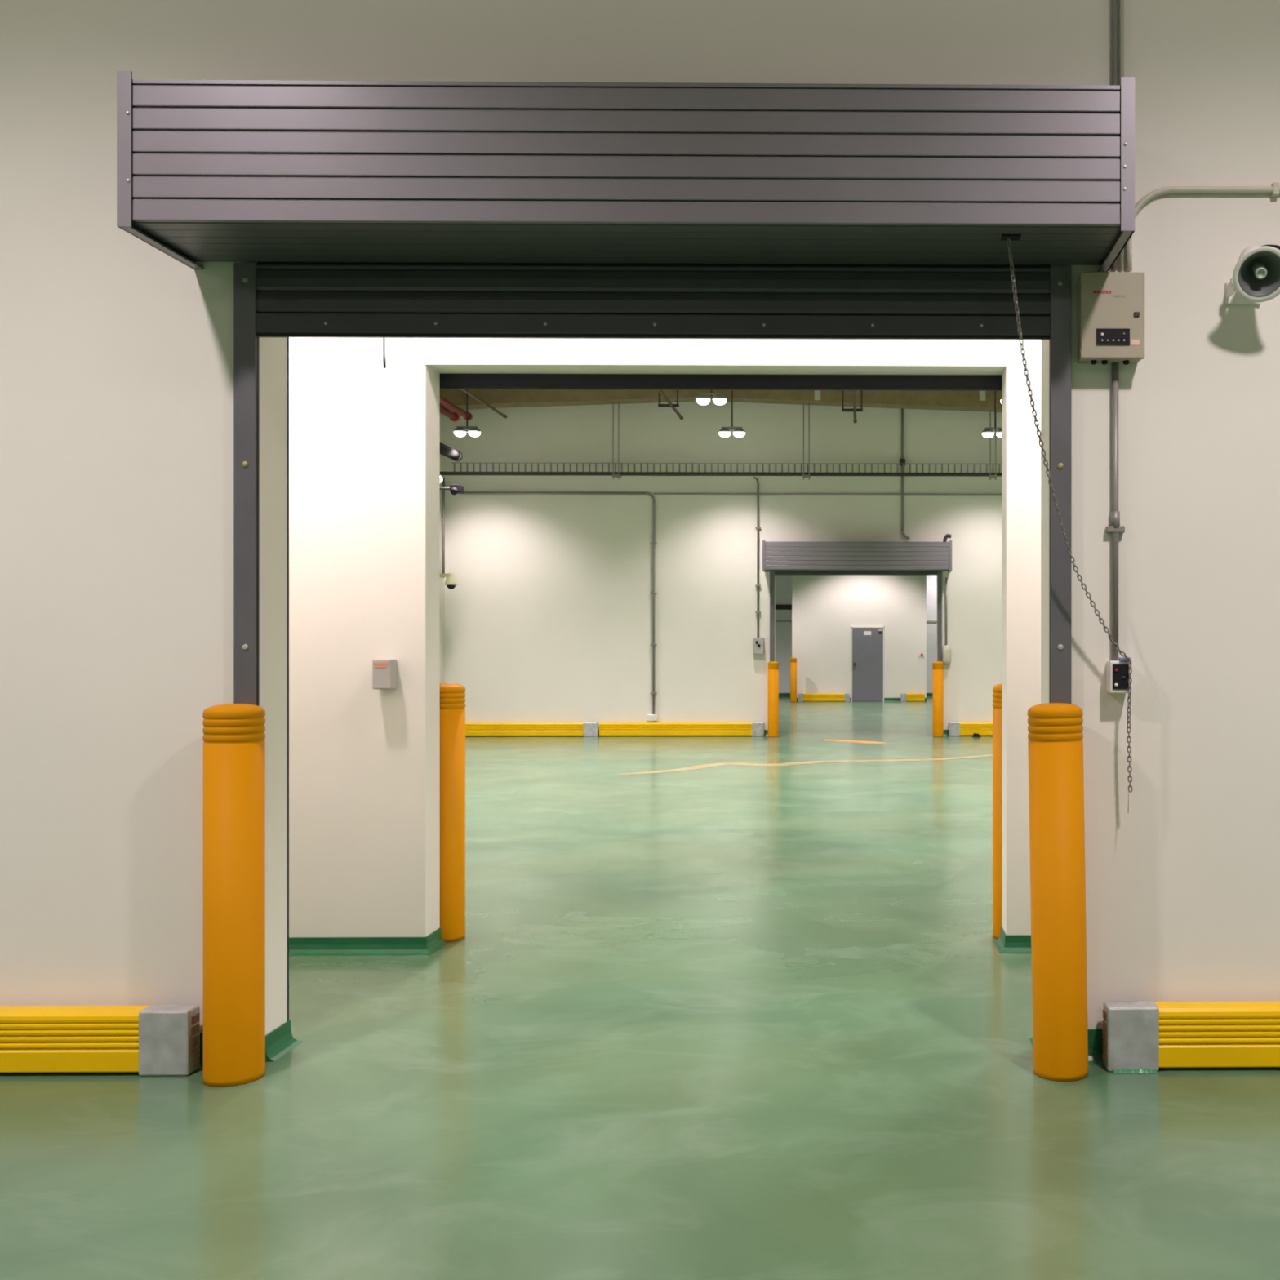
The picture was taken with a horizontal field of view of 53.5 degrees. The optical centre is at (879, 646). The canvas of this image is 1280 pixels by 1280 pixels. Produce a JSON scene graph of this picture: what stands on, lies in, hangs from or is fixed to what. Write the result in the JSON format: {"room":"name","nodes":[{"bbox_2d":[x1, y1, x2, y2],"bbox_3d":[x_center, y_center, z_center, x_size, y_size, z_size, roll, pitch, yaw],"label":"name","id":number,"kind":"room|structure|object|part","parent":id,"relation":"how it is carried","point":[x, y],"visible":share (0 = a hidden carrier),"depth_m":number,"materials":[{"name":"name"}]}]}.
{"room":"warehouse interior","nodes":[
{"label":"warehouse interior","id":0,"kind":"room"},
{"bbox_2d":[440,413,444,683],"bbox_3d":[-7.286,-1.600,13.382,0.200,6.200,14.450,0,0,-1],"label":"wall","id":1,"kind":"structure","parent":0,"point":[442,416],"depth_m":20.47,"materials":[{"name":"beige paint"}]},
{"bbox_2d":[441,477,444,577],"bbox_3d":[-7.232,-1.966,20.408,0.044,1.651,0.044,0,0,-1],"label":"conduit","id":2,"kind":"object","parent":1,"relation":"attached to","point":[443,478],"visible":0.92,"depth_m":20.39,"materials":[{"name":"grey metal"}]},
{"bbox_2d":[440,573,457,589],"bbox_3d":[-7.094,-1.082,20.160,0.364,0.300,0.210,0,0,-1],"label":"dome camera","id":3,"kind":"object","parent":1,"relation":"attached to","point":[451,582],"visible":0.93,"depth_m":20.10,"materials":[{"name":"beige plastic"}]},
{"bbox_2d":[440,442,462,461],"bbox_3d":[-6.868,-3.029,12.887,0.621,0.170,13.450,0,0,-1],"label":"air duct","id":4,"kind":"object","parent":1,"relation":"attached to","point":[455,455],"visible":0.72,"depth_m":19.12,"materials":[{"name":"metal"}]},
{"bbox_2d":[440,484,463,494],"bbox_3d":[-6.946,-2.469,19.475,0.638,0.178,0.352,0,0,-1],"label":"camera","id":5,"kind":"object","parent":1,"relation":"attached to","point":[455,489],"visible":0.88,"depth_m":19.40,"materials":[{"name":"black plastic"}]},
{"bbox_2d":[440,389,1001,412],"bbox_3d":[0.830,-4.195,20.337,16.211,1.010,0.350,0,0,-1],"label":"ceiling","id":6,"kind":"structure","parent":1,"relation":"attached to","point":[969,401],"depth_m":20.14,"materials":[{"name":"paint"}]},
{"bbox_2d":[0,0,1279,1035],"bbox_3d":[-0.759,-1.600,4.551,20.600,6.200,0.220,0,0,-1],"label":"wall","id":7,"kind":"structure","parent":0,"point":[117,353],"depth_m":4.44,"materials":[{"name":"beige paint"}]},
{"bbox_2d":[199,1020,302,1068],"bbox_3d":[-6.624,1.442,4.474,8.870,0.115,0.300,0,0,-1],"label":"baseboard","id":8,"kind":"structure","parent":7,"relation":"attached to","point":[279,1041],"depth_m":4.53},
{"bbox_2d":[287,337,288,1021],"bbox_3d":[-2.231,0.055,4.640,0.005,2.710,0.010,0,0,-1],"label":"trim","id":9,"kind":"structure","parent":7,"relation":"attached to","point":[287,337],"depth_m":4.63,"materials":[{"name":"white paint"}]},
{"bbox_2d":[116,71,1134,706],"bbox_3d":[-0.815,-0.175,4.208,3.282,3.350,0.461,0,0,-1],"label":"roller shutter","id":10,"kind":"object","parent":7,"relation":"attached to","point":[362,209],"visible":0.97,"depth_m":4.01,"materials":[{"name":"grey metal"}]},
{"bbox_3d":[-2.264,0.066,4.404,0.078,2.868,0.029,0,0,-1],"label":"guide rail","id":11,"kind":"part","parent":10,"relation":"part of","materials":[{"name":"grey metal"}]},
{"bbox_2d":[116,71,1134,271],"bbox_3d":[-0.815,-1.601,4.208,3.282,0.500,0.461,0,0,-1],"label":"hood","id":12,"kind":"object","parent":10,"relation":"attached to","point":[279,175],"depth_m":4.00,"materials":[{"name":"grey metal"}]},
{"bbox_2d":[256,262,1050,315],"bbox_3d":[-0.806,-1.254,4.421,2.842,0.253,0.017,0,0,-1],"label":"curtain","id":13,"kind":"object","parent":10,"relation":"hanging from","point":[282,288],"depth_m":4.42,"materials":[{"name":"metal"}]},
{"bbox_3d":[0.650,0.066,4.441,0.076,2.868,0.029,0,0,-1],"label":"guide rail","id":14,"kind":"part","parent":10,"relation":"part of","materials":[{"name":"grey metal"}]},
{"bbox_2d":[1007,237,1132,813],"bbox_3d":[0.647,-0.390,4.275,0.535,1.963,0.075,0,0,-29],"label":"chain","id":15,"kind":"object","parent":10,"relation":"hanging from","point":[1009,238],"visible":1,"depth_m":4.29,"materials":[{"name":"metal"}]},
{"bbox_2d":[1087,1028,1103,1064],"bbox_3d":[5.118,1.442,4.497,8.848,0.114,0.040,0,0,-1],"label":"baseboard","id":16,"kind":"structure","parent":7,"relation":"attached to","point":[1095,1040],"depth_m":4.45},
{"bbox_2d":[1077,271,1144,364],"bbox_3d":[0.825,-1.169,4.408,0.227,0.316,0.107,0,0,-1],"label":"control box","id":17,"kind":"object","parent":7,"relation":"attached to","point":[1111,304],"visible":1,"depth_m":4.36,"materials":[{"name":"beige plastic"}]},
{"bbox_3d":[0.825,-1.096,4.362,0.118,0.058,0.005,0,0,-1],"label":"button panel","id":18,"kind":"part","parent":17,"relation":"part of","materials":[{"name":"black plastic"}]},
{"bbox_2d":[1111,0,1117,271],"bbox_3d":[0.846,-3.029,4.447,0.021,3.343,0.021,0,0,-1],"label":"conduit","id":19,"kind":"object","parent":7,"relation":"attached to","point":[1114,2],"visible":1,"depth_m":4.44,"materials":[{"name":"grey metal"}]},
{"bbox_2d":[1105,362,1124,660],"bbox_3d":[0.849,-0.492,4.447,0.065,1.083,0.034,0,0,-1],"label":"conduit","id":20,"kind":"object","parent":7,"relation":"attached to","point":[1114,528],"visible":0.93,"depth_m":4.44,"materials":[{"name":"grey metal"}]},
{"bbox_2d":[1106,657,1130,693],"bbox_3d":[0.856,0.103,4.419,0.073,0.126,0.085,0,0,-1],"label":"switch","id":21,"kind":"object","parent":7,"relation":"attached to","point":[1117,671],"visible":0.99,"depth_m":4.38,"materials":[{"name":"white plastic"}]},
{"bbox_2d":[1119,0,1124,271],"bbox_3d":[0.872,-3.029,4.448,0.017,3.343,0.017,0,0,-1],"label":"conduit","id":22,"kind":"object","parent":7,"relation":"attached to","point":[1121,2],"visible":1,"depth_m":4.44,"materials":[{"name":"grey metal"}]},
{"bbox_2d":[1125,182,1279,271],"bbox_3d":[2.814,-1.519,4.472,3.856,0.324,0.026,0,0,-1],"label":"conduit","id":23,"kind":"object","parent":7,"relation":"attached to","point":[1274,189],"visible":0.77,"depth_m":4.44,"materials":[{"name":"metal"}]},
{"bbox_2d":[1225,244,1279,305],"bbox_3d":[1.366,-1.319,4.338,0.286,0.230,0.261,0,0,-1],"label":"speaker","id":24,"kind":"object","parent":7,"relation":"attached to","point":[1255,279],"visible":1,"depth_m":4.30},
{"bbox_2d":[0,697,1279,1279],"bbox_3d":[-0.848,1.550,11.390,21.000,0.100,51.200,0,0,-1],"label":"floor","id":25,"kind":"structure","parent":0,"point":[724,1022],"depth_m":4.10,"materials":[{"name":"green paint"}]},
{"bbox_2d":[0,1004,199,1075],"bbox_3d":[-4.433,1.385,4.310,4.048,0.228,0.082,0,0,-1],"label":"rail","id":26,"kind":"object","parent":25,"relation":"on","point":[153,1040],"visible":1,"depth_m":4.29,"materials":[{"name":"yellow plastic"}]},
{"bbox_3d":[-2.411,1.389,4.342,0.004,0.182,0.045,0,0,-1],"label":"plate","id":27,"kind":"part","parent":26,"relation":"part of","materials":[{"name":"grey metal"}]},
{"bbox_2d":[202,703,265,1087],"bbox_3d":[-2.246,0.850,4.286,0.193,1.300,0.193,0,0,-1],"label":"bollard","id":28,"kind":"object","parent":25,"relation":"on","point":[233,745],"visible":1,"depth_m":4.21,"materials":[{"name":"orange plastic"}]},
{"bbox_2d":[440,683,465,942],"bbox_3d":[-2.232,0.845,6.332,0.193,1.310,0.193,0,0,-1],"label":"bollard","id":29,"kind":"object","parent":25,"relation":"on","point":[452,700],"visible":0.62,"depth_m":6.26,"materials":[{"name":"orange plastic"}]},
{"bbox_2d":[465,722,598,736],"bbox_3d":[-5.966,1.385,20.541,2.524,0.228,0.082,0,0,-1],"label":"rail","id":30,"kind":"object","parent":25,"relation":"on","point":[584,729],"visible":0.84,"depth_m":20.51,"materials":[{"name":"yellow metal"}]},
{"bbox_2d":[599,722,764,736],"bbox_3d":[-3.307,1.385,20.576,2.742,0.228,0.082,0,0,-1],"label":"rail","id":31,"kind":"object","parent":25,"relation":"on","point":[753,729],"visible":1,"depth_m":20.54,"materials":[{"name":"yellow metal"}]},
{"bbox_2d":[767,661,778,737],"bbox_3d":[-1.771,0.875,20.429,0.181,1.250,0.181,0,0,-1],"label":"bollard","id":32,"kind":"object","parent":25,"relation":"on","point":[773,666],"visible":1,"depth_m":20.35,"materials":[{"name":"orange plastic"}]},
{"bbox_2d":[790,657,796,702],"bbox_3d":[-2.326,0.900,33.173,0.171,1.200,0.171,0,0,-1],"label":"bollard","id":33,"kind":"object","parent":25,"relation":"on","point":[793,660],"visible":1,"depth_m":33.11,"materials":[{"name":"orange plastic"}]},
{"bbox_2d":[619,754,992,774],"bbox_3d":[-0.726,1.499,15.704,4.757,0.001,2.658,0,0,-1],"label":"floor marking","id":34,"kind":"object","parent":25,"relation":"on","point":[704,766],"depth_m":15.74,"materials":[{"name":"yellow paint"}]},
{"bbox_2d":[797,693,849,702],"bbox_3d":[-1.528,1.385,33.400,1.408,0.228,0.082,0,0,-1],"label":"rail","id":35,"kind":"object","parent":25,"relation":"on","point":[802,697],"visible":1,"depth_m":33.37,"materials":[{"name":"yellow rubber"}]},
{"bbox_2d":[823,739,884,743],"bbox_3d":[-0.422,1.499,19.415,1.031,0.001,0.838,0,0,-1],"label":"floor marking","id":36,"kind":"object","parent":25,"relation":"on","point":[842,740],"depth_m":19.39,"materials":[{"name":"orange paint"}]},
{"bbox_2d":[900,693,924,702],"bbox_3d":[0.889,1.385,33.431,0.651,0.228,0.082,0,0,-1],"label":"rail","id":37,"kind":"object","parent":25,"relation":"on","point":[904,697],"visible":1,"depth_m":33.40,"materials":[{"name":"yellow rubber"}]},
{"bbox_3d":[0.965,1.381,33.434,0.499,0.213,0.078,0,0,-1],"label":"rail","id":38,"kind":"part","parent":37,"relation":"part of","materials":[{"name":"yellow rubber"}]},
{"bbox_2d":[932,661,943,737],"bbox_3d":[0.963,0.875,20.464,0.181,1.250,0.181,0,0,-1],"label":"bollard","id":39,"kind":"object","parent":25,"relation":"on","point":[937,666],"visible":1,"depth_m":20.39,"materials":[{"name":"orange plastic"}]},
{"bbox_2d":[948,722,992,736],"bbox_3d":[4.891,1.385,20.682,7.482,0.228,0.082,0,0,-1],"label":"rail","id":40,"kind":"object","parent":25,"relation":"on","point":[955,729],"visible":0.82,"depth_m":20.60,"materials":[{"name":"yellow rubber"}]},
{"bbox_3d":[4.984,1.381,20.686,7.295,0.213,0.078,0,0,-1],"label":"rail","id":41,"kind":"part","parent":40,"relation":"part of","materials":[{"name":"yellow metal"}]},
{"bbox_2d":[971,733,981,737],"bbox_3d":[1.598,1.470,20.422,0.146,0.060,0.120,0,0,-1],"label":"wedge","id":42,"kind":"object","parent":25,"relation":"on","point":[975,735],"visible":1,"depth_m":20.36,"materials":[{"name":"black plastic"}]},
{"bbox_2d":[992,683,1001,938],"bbox_3d":[0.678,0.845,6.369,0.193,1.310,0.193,0,0,-1],"label":"bollard","id":43,"kind":"object","parent":25,"relation":"on","point":[997,689],"visible":0.3,"depth_m":6.31,"materials":[{"name":"orange plastic"}]},
{"bbox_2d":[1027,702,1088,1081],"bbox_3d":[0.626,0.850,4.338,0.193,1.300,0.193,-1,0,-1],"label":"bollard","id":44,"kind":"object","parent":25,"relation":"on","point":[1055,735],"visible":1,"depth_m":4.25,"materials":[{"name":"orange plastic"}]},
{"bbox_2d":[1102,1000,1279,1073],"bbox_3d":[3.070,1.385,4.400,4.547,0.228,0.096,0,0,-1],"label":"rail","id":45,"kind":"object","parent":25,"relation":"on","point":[1139,1037],"visible":1,"depth_m":4.35,"materials":[{"name":"yellow plastic"}]},
{"bbox_3d":[0.799,1.389,4.383,0.004,0.182,0.045,0,0,-1],"label":"plate","id":46,"kind":"part","parent":45,"relation":"part of","materials":[{"name":"metal"}]},
{"bbox_3d":[3.160,1.381,4.410,4.365,0.213,0.078,0,0,-1],"label":"rail","id":47,"kind":"part","parent":45,"relation":"part of","materials":[{"name":"yellow rubber"}]},
{"bbox_2d":[288,337,1040,937],"bbox_3d":[1.070,-1.600,6.164,16.900,6.200,0.200,0,0,-1],"label":"wall","id":48,"kind":"structure","parent":0,"point":[364,435],"depth_m":6.02,"materials":[{"name":"white paint"}]},
{"bbox_2d":[288,927,447,955],"bbox_3d":[-2.931,1.460,6.093,1.497,0.080,0.240,0,0,-1],"label":"baseboard","id":49,"kind":"structure","parent":48,"relation":"attached to","point":[432,943],"depth_m":6.01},
{"bbox_2d":[372,658,396,688],"bbox_3d":[-2.404,0.134,5.978,0.090,0.145,0.082,0,0,-1],"label":"wall box","id":50,"kind":"object","parent":48,"relation":"attached to","point":[384,670],"visible":1,"depth_m":5.94,"materials":[{"name":"white plastic"}]},
{"bbox_2d":[440,404,459,422],"bbox_3d":[-6.777,-3.701,13.038,0.143,0.143,13.750,0,0,-1],"label":"ceiling pipe","id":51,"kind":"object","parent":48,"relation":"attached to","point":[453,416],"visible":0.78,"depth_m":19.55,"materials":[{"name":"red metal"}]},
{"bbox_2d":[440,396,472,420],"bbox_3d":[-6.558,-3.714,13.041,0.125,0.125,13.750,0,0,-1],"label":"ceiling pipe","id":52,"kind":"object","parent":48,"relation":"attached to","point":[443,402],"visible":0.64,"depth_m":19.16,"materials":[{"name":"red metal"}]},
{"bbox_2d":[460,389,507,418],"bbox_3d":[-5.965,-3.714,13.049,0.057,0.057,13.750,0,0,-1],"label":"ceiling pipe","id":53,"kind":"object","parent":48,"relation":"attached to","point":[467,392],"visible":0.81,"depth_m":18.79,"materials":[{"name":"metal"}]},
{"bbox_2d":[440,373,1001,391],"bbox_3d":[-0.805,-0.236,6.470,3.343,3.472,0.457,0,0,-1],"label":"roller shutter","id":54,"kind":"object","parent":48,"relation":"attached to","point":[447,380],"visible":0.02,"depth_m":6.25,"materials":[{"name":"black metal"}]},
{"bbox_2d":[994,925,1031,953],"bbox_3d":[1.450,1.460,6.149,1.740,0.080,0.240,0,0,-1],"label":"baseboard","id":55,"kind":"structure","parent":48,"relation":"attached to","point":[1005,944],"depth_m":6.05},
{"bbox_2d":[444,400,1001,729],"bbox_3d":[0.530,-1.600,20.819,17.600,6.200,0.220,0,0,-1],"label":"wall","id":56,"kind":"structure","parent":0,"point":[548,613],"depth_m":20.66,"materials":[{"name":"beige paint"}]},
{"bbox_2d":[463,491,657,714],"bbox_3d":[-5.358,-0.721,20.601,3.242,3.724,0.043,0,0,-1],"label":"conduit","id":57,"kind":"object","parent":56,"relation":"attached to","point":[653,543],"visible":0.98,"depth_m":20.60,"materials":[{"name":"grey metal"}]},
{"bbox_2d":[465,729,768,736],"bbox_3d":[-4.571,1.450,20.622,5.417,0.100,0.040,0,0,-1],"label":"baseboard","id":58,"kind":"structure","parent":56,"relation":"attached to","point":[766,731],"depth_m":20.61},
{"bbox_2d":[647,714,657,720],"bbox_3d":[-3.809,1.194,20.602,0.147,0.107,0.100,0,0,-1],"label":"box","id":59,"kind":"object","parent":56,"relation":"attached to","point":[650,717],"visible":1,"depth_m":20.55,"materials":[{"name":"white plastic"}]},
{"bbox_2d":[753,476,760,637],"bbox_3d":[-2.063,-1.497,20.644,0.126,2.699,0.037,0,0,-1],"label":"conduit","id":60,"kind":"object","parent":56,"relation":"attached to","point":[757,527],"visible":1,"depth_m":20.64,"materials":[{"name":"grey metal"}]},
{"bbox_2d":[752,637,764,654],"bbox_3d":[-2.034,-0.007,20.608,0.181,0.282,0.135,0,0,-1],"label":"switch box","id":61,"kind":"object","parent":56,"relation":"attached to","point":[757,642],"visible":1,"depth_m":20.56,"materials":[{"name":"grey plastic"}]},
{"bbox_2d":[653,493,1001,494],"bbox_3d":[2.470,-2.557,20.704,12.522,0.022,0.022,0,0,-1],"label":"conduit","id":62,"kind":"object","parent":56,"relation":"attached to","point":[654,493],"visible":0.52,"depth_m":20.65,"materials":[{"name":"grey metal"}]},
{"bbox_2d":[762,540,951,662],"bbox_3d":[-0.376,-0.122,20.467,3.115,3.244,0.457,0,0,-1],"label":"roller shutter","id":63,"kind":"object","parent":56,"relation":"attached to","point":[782,557],"visible":0.94,"depth_m":20.25,"materials":[{"name":"metal"}]},
{"bbox_3d":[-1.809,0.119,20.661,0.078,2.761,0.029,0,0,-1],"label":"guide rail","id":64,"kind":"part","parent":63,"relation":"part of","materials":[{"name":"grey metal"}]},
{"bbox_2d":[762,540,951,572],"bbox_3d":[-0.376,-1.494,20.467,3.115,0.500,0.457,0,0,-1],"label":"hood","id":65,"kind":"object","parent":63,"relation":"attached to","point":[778,557],"depth_m":20.25,"materials":[{"name":"grey metal"}]},
{"bbox_3d":[1.005,0.119,20.697,0.076,2.761,0.029,0,0,-1],"label":"guide rail","id":66,"kind":"part","parent":63,"relation":"part of","materials":[{"name":"grey metal"}]},
{"bbox_2d":[942,533,951,542],"bbox_3d":[1.122,-1.788,20.540,0.153,0.176,0.065,0,0,14],"label":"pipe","id":67,"kind":"object","parent":63,"relation":"on","point":[947,535],"visible":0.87,"depth_m":20.52,"materials":[{"name":"metal"}]},
{"bbox_2d":[899,458,905,466],"bbox_3d":[0.376,-3.087,20.652,0.094,0.107,0.110,0,0,-1],"label":"junction box","id":68,"kind":"object","parent":56,"relation":"attached to","point":[901,460],"visible":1,"depth_m":20.60,"materials":[{"name":"metal"}]},
{"bbox_2d":[901,408,909,538],"bbox_3d":[0.428,-3.251,20.677,0.145,2.899,0.040,0,0,-1],"label":"conduit","id":69,"kind":"object","parent":56,"relation":"attached to","point":[902,409],"visible":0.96,"depth_m":20.66,"materials":[{"name":"grey metal"}]},
{"bbox_2d":[943,729,948,735],"bbox_3d":[4.995,1.450,20.747,7.873,0.100,0.040,0,0,-1],"label":"baseboard","id":70,"kind":"structure","parent":56,"relation":"attached to","point":[945,731],"depth_m":20.71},
{"bbox_2d":[945,577,946,644],"bbox_3d":[1.115,-0.591,20.686,0.028,1.127,0.028,0,0,-1],"label":"conduit","id":71,"kind":"object","parent":56,"relation":"attached to","point":[945,578],"visible":1,"depth_m":20.67,"materials":[{"name":"grey metal"}]},
{"bbox_2d":[942,644,951,665],"bbox_3d":[1.122,0.148,20.656,0.150,0.340,0.105,0,0,-1],"label":"switch","id":72,"kind":"object","parent":56,"relation":"attached to","point":[946,649],"visible":0.98,"depth_m":20.62,"materials":[{"name":"white plastic"}]},
{"bbox_2d":[775,574,937,693],"bbox_3d":[-0.475,-1.600,36.597,16.600,6.200,0.200,0,0,-1],"label":"wall","id":73,"kind":"structure","parent":0,"point":[783,582],"depth_m":36.47,"materials":[{"name":"white paint"}]},
{"bbox_2d":[775,604,791,609],"bbox_3d":[-3.003,-1.161,36.434,0.797,0.142,0.060,0,0,-1],"label":"air vent","id":74,"kind":"object","parent":73,"relation":"in","point":[777,606],"visible":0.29,"depth_m":36.40,"materials":[{"name":"metal"}]},
{"bbox_2d":[775,620,791,622],"bbox_3d":[-2.959,-0.747,36.450,1.183,0.047,0.030,0,0,-1],"label":"trim","id":75,"kind":"structure","parent":73,"relation":"attached to","point":[775,620],"depth_m":36.44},
{"bbox_2d":[778,693,932,697],"bbox_3d":[-0.474,1.440,36.477,16.000,0.120,0.040,0,0,-1],"label":"baseboard","id":76,"kind":"structure","parent":73,"relation":"attached to","point":[780,695],"depth_m":36.46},
{"bbox_2d":[791,574,926,701],"bbox_3d":[-0.566,-1.600,33.596,3.654,6.200,0.200,0,0,-1],"label":"wall partition","id":77,"kind":"structure","parent":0,"point":[825,608],"depth_m":33.50,"materials":[{"name":"white paint"}]},
{"bbox_2d":[796,697,851,702],"bbox_3d":[-1.587,1.450,33.462,1.608,0.100,0.040,0,0,-1],"label":"baseboard","id":78,"kind":"structure","parent":77,"relation":"attached to","point":[797,698],"depth_m":33.45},
{"bbox_2d":[851,626,884,702],"bbox_3d":[-0.337,0.481,33.453,0.900,2.037,0.090,0,0,-1],"label":"door","id":79,"kind":"structure","parent":77,"relation":"in","point":[866,642],"depth_m":33.47,"materials":[{"name":"grey metal"}]},
{"bbox_2d":[884,697,926,701],"bbox_3d":[0.686,1.450,33.492,1.154,0.100,0.040,0,0,-1],"label":"baseboard","id":80,"kind":"structure","parent":77,"relation":"attached to","point":[885,699],"depth_m":33.50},
{"bbox_3d":[-0.848,-4.775,11.390,21.000,0.150,51.200,0,0,-1],"label":"ceiling","id":81,"kind":"structure","parent":0,"visible":0},
{"bbox_2d":[453,389,480,436],"bbox_3d":[-6.473,-3.994,19.318,0.424,1.411,0.200,0,0,-1],"label":"pendant lamp","id":82,"kind":"object","parent":81,"relation":"hanging from","point":[460,431],"visible":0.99,"depth_m":19.28,"materials":[{"name":"metal"}]},
{"bbox_3d":[-6.473,-4.055,19.318,0.022,1.290,0.022,0,0,-23],"label":"stem","id":83,"kind":"part","parent":82,"relation":"part of","materials":[{"name":"metal"}]},
{"bbox_2d":[657,390,679,407],"bbox_3d":[-3.253,-4.193,18.959,0.316,1.014,0.040,0,0,-1],"label":"hanger","id":84,"kind":"object","parent":81,"relation":"hanging from","point":[660,405],"visible":0.47,"depth_m":18.95,"materials":[{"name":"metal"}]},
{"bbox_2d":[657,390,683,419],"bbox_3d":[-3.125,-3.701,13.085,0.062,0.062,13.750,0,0,-1],"label":"ceiling pipe","id":85,"kind":"object","parent":84,"relation":"hanging from","point":[681,417],"visible":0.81,"depth_m":18.77,"materials":[{"name":"metal"}]},
{"bbox_3d":[-3.115,-4.200,18.961,0.026,0.999,0.026,0,0,-23],"label":"rod","id":86,"kind":"part","parent":84,"relation":"part of","materials":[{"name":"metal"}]},
{"bbox_2d":[696,390,727,404],"bbox_3d":[-2.293,-3.994,16.772,0.424,1.411,0.200,0,0,-1],"label":"pendant lamp","id":87,"kind":"object","parent":81,"relation":"hanging from","point":[703,398],"visible":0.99,"depth_m":16.72,"materials":[{"name":"white glass"}]},
{"bbox_2d":[440,401,1001,479],"bbox_3d":[0.805,-3.722,20.367,16.061,1.955,0.170,0,0,-1],"label":"cable tray","id":88,"kind":"object","parent":81,"relation":"hanging from","point":[618,474],"visible":0.67,"depth_m":20.34,"materials":[{"name":"metal"}]},
{"bbox_3d":[-4.383,-3.722,20.235,0.018,1.955,0.018,0,0,22],"label":"hanger rod","id":89,"kind":"part","parent":88,"relation":"part of","materials":[{"name":"metal"}]},
{"bbox_3d":[-4.293,-3.722,20.236,0.018,1.955,0.018,0,0,22],"label":"hanger rod","id":90,"kind":"part","parent":88,"relation":"part of","materials":[{"name":"metal"}]},
{"bbox_3d":[0.805,-2.845,20.377,16.061,0.044,0.130,0,0,-1],"label":"tray rail","id":91,"kind":"part","parent":88,"relation":"part of","materials":[{"name":"metal"}]},
{"bbox_3d":[-1.258,-3.722,20.275,0.018,1.955,0.018,0,0,-23],"label":"hanger rod","id":92,"kind":"part","parent":88,"relation":"part of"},
{"bbox_3d":[-1.168,-3.722,20.276,0.018,1.955,0.018,0,0,-23],"label":"hanger rod","id":93,"kind":"part","parent":88,"relation":"part of","materials":[{"name":"metal"}]},
{"bbox_3d":[1.819,-3.722,20.315,0.018,1.955,0.018,0,0,22],"label":"hanger rod","id":94,"kind":"part","parent":88,"relation":"part of","materials":[{"name":"metal"}]},
{"bbox_3d":[1.909,-3.722,20.317,0.018,1.955,0.018,0,0,-23],"label":"hanger rod","id":95,"kind":"part","parent":88,"relation":"part of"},
{"bbox_2d":[718,390,745,437],"bbox_3d":[-2.327,-3.994,19.371,0.424,1.411,0.200,0,0,-1],"label":"pendant lamp","id":96,"kind":"object","parent":81,"relation":"hanging from","point":[724,432],"visible":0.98,"depth_m":19.33,"materials":[{"name":"white glass"}]},
{"bbox_3d":[-2.327,-4.055,19.371,0.022,1.290,0.022,0,0,22],"label":"stem","id":97,"kind":"part","parent":96,"relation":"part of","materials":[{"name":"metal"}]},
{"bbox_2d":[814,390,820,399],"bbox_3d":[-1.020,-4.362,20.123,0.100,0.677,0.030,0,0,-1],"label":"trim","id":98,"kind":"structure","parent":81,"relation":"attached to","point":[817,393],"depth_m":20.11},
{"bbox_2d":[841,390,862,411],"bbox_3d":[-0.429,-4.162,18.996,0.330,1.076,0.040,0,0,-1],"label":"hanger","id":99,"kind":"object","parent":81,"relation":"hanging from","point":[843,409],"visible":0.48,"depth_m":18.98,"materials":[{"name":"metal"}]},
{"bbox_3d":[-0.574,-4.170,18.994,0.026,1.061,0.026,0,0,22],"label":"rod","id":100,"kind":"part","parent":99,"relation":"part of","materials":[{"name":"metal"}]},
{"bbox_2d":[852,390,857,423],"bbox_3d":[-0.313,-3.649,13.122,0.057,0.057,13.750,0,0,-1],"label":"ceiling pipe","id":101,"kind":"object","parent":99,"relation":"hanging from","point":[855,420],"visible":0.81,"depth_m":18.65,"materials":[{"name":"metal"}]},
{"bbox_3d":[-0.284,-4.170,18.998,0.026,1.061,0.026,0,0,-23],"label":"rod","id":102,"kind":"part","parent":99,"relation":"part of","materials":[{"name":"metal"}]},
{"bbox_2d":[979,391,985,400],"bbox_3d":[1.677,-4.362,20.159,0.100,0.677,0.030,0,0,-1],"label":"trim","id":103,"kind":"structure","parent":81,"relation":"attached to","point":[982,393],"depth_m":20.14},
{"bbox_2d":[982,391,1001,438],"bbox_3d":[1.816,-3.994,19.425,0.424,1.411,0.200,0,0,-1],"label":"pendant lamp","id":104,"kind":"object","parent":81,"relation":"hanging from","point":[988,433],"visible":0.77,"depth_m":19.40,"materials":[{"name":"white glass"}]},
{"bbox_3d":[1.816,-4.055,19.425,0.022,1.290,0.022,0,0,22],"label":"stem","id":105,"kind":"part","parent":104,"relation":"part of","materials":[{"name":"metal"}]},
{"bbox_3d":[-0.670,-2.500,5.352,6.000,0.100,1.380,0,0,-1],"label":"ceiling","id":106,"kind":"structure","parent":0,"visible":0},
{"bbox_2d":[382,337,386,368],"bbox_3d":[-2.101,-1.815,5.223,0.014,1.270,0.011,0,0,-1],"label":"pull cord","id":107,"kind":"object","parent":106,"relation":"hanging from","point":[384,355],"visible":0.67,"depth_m":5.22,"materials":[{"name":"metal"}]}
]}

